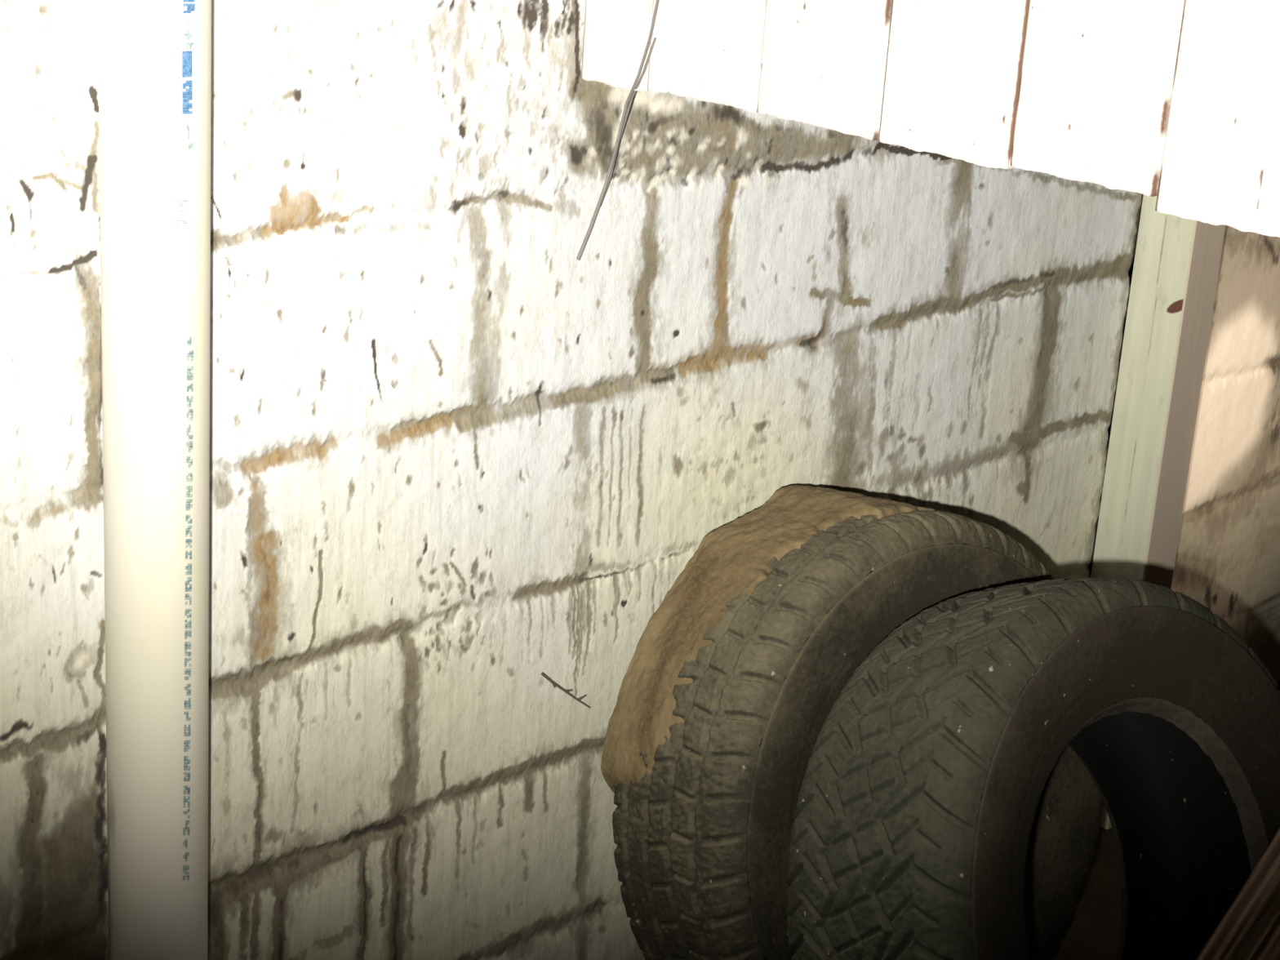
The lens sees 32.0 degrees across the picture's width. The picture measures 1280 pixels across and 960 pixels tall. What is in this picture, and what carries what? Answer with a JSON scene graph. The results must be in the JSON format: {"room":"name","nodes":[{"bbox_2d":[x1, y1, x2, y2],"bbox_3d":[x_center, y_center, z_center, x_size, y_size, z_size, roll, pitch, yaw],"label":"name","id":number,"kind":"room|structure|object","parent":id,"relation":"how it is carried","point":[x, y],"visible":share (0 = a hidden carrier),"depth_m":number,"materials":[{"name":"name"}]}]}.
{"room":"basement","nodes":[
{"label":"basement","id":0,"kind":"room"},
{"bbox_2d":[0,0,1143,959],"bbox_3d":[-0.469,-0.425,1.720,3.045,2.400,0.152,-14,26,-43],"label":"wall","id":1,"kind":"structure","parent":0,"point":[459,458],"depth_m":2.11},
{"bbox_2d":[541,672,590,708],"bbox_3d":[-0.075,0.216,2.285,0.073,0.059,0.003,-14,26,-43],"label":"dry twig","id":2,"kind":"object","parent":1,"relation":"attached to","point":[554,684],"visible":1,"depth_m":2.28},
{"bbox_2d":[581,0,1279,237],"bbox_3d":[0.318,-0.839,1.601,0.062,1.239,0.889,-14,26,-43],"label":"wooden panelling","id":3,"kind":"structure","parent":1,"relation":"attached to","point":[1177,102],"depth_m":1.73,"materials":[{"name":"white wood"}]},
{"bbox_2d":[576,0,658,260],"bbox_3d":[-0.009,-0.320,2.025,0.027,0.281,0.156,-4,20,-23],"label":"dry stalk","id":4,"kind":"object","parent":3,"relation":"attached to","point":[631,95],"visible":1,"depth_m":2.06,"materials":[{"name":"brown plant"}]},
{"bbox_2d":[1053,680,1279,959],"bbox_3d":[0.865,0.858,1.964,4.800,0.009,2.500,-14,26,-43],"label":"floor","id":5,"kind":"structure","parent":0,"point":[1093,933],"depth_m":2.83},
{"bbox_2d":[97,0,211,959],"bbox_3d":[-0.362,-0.372,1.663,0.083,2.350,0.084,-14,26,-43],"label":"drain pipe","id":6,"kind":"object","parent":5,"relation":"on","point":[154,56],"visible":1,"depth_m":1.75,"materials":[{"name":"plastic"}]},
{"bbox_2d":[600,484,1103,959],"bbox_3d":[0.246,0.328,2.393,0.614,0.622,0.320,-14,26,-43],"label":"tyre","id":7,"kind":"object","parent":5,"relation":"on","point":[727,691],"visible":0.63,"depth_m":2.22,"materials":[{"name":"rubber"}]},
{"bbox_2d":[786,577,1279,959],"bbox_3d":[0.423,0.406,2.160,0.621,0.626,0.421,-13,25,-41],"label":"tyre","id":8,"kind":"object","parent":5,"relation":"on","point":[926,775],"visible":0.96,"depth_m":2.04,"materials":[{"name":"rubber"}]},
{"bbox_2d":[1088,195,1225,829],"bbox_3d":[0.693,-0.635,2.744,0.075,2.300,0.128,-14,26,-43],"label":"timber post","id":9,"kind":"object","parent":5,"relation":"on","point":[1175,267],"visible":0.4,"depth_m":2.87,"materials":[{"name":"beige wood"}]},
{"bbox_2d":[1195,827,1279,959],"bbox_3d":[0.471,0.364,1.723,0.451,1.001,0.045,4,18,-1],"label":"wooden plank","id":10,"kind":"object","parent":5,"relation":"on","point":[1250,928],"visible":1,"depth_m":1.71,"materials":[{"name":"brown wood"}]},
{"bbox_2d":[1170,225,1279,681],"bbox_3d":[1.208,-0.873,3.403,1.720,2.400,0.152,-14,26,-43],"label":"wall","id":11,"kind":"structure","parent":0,"point":[1227,561],"depth_m":3.27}
]}

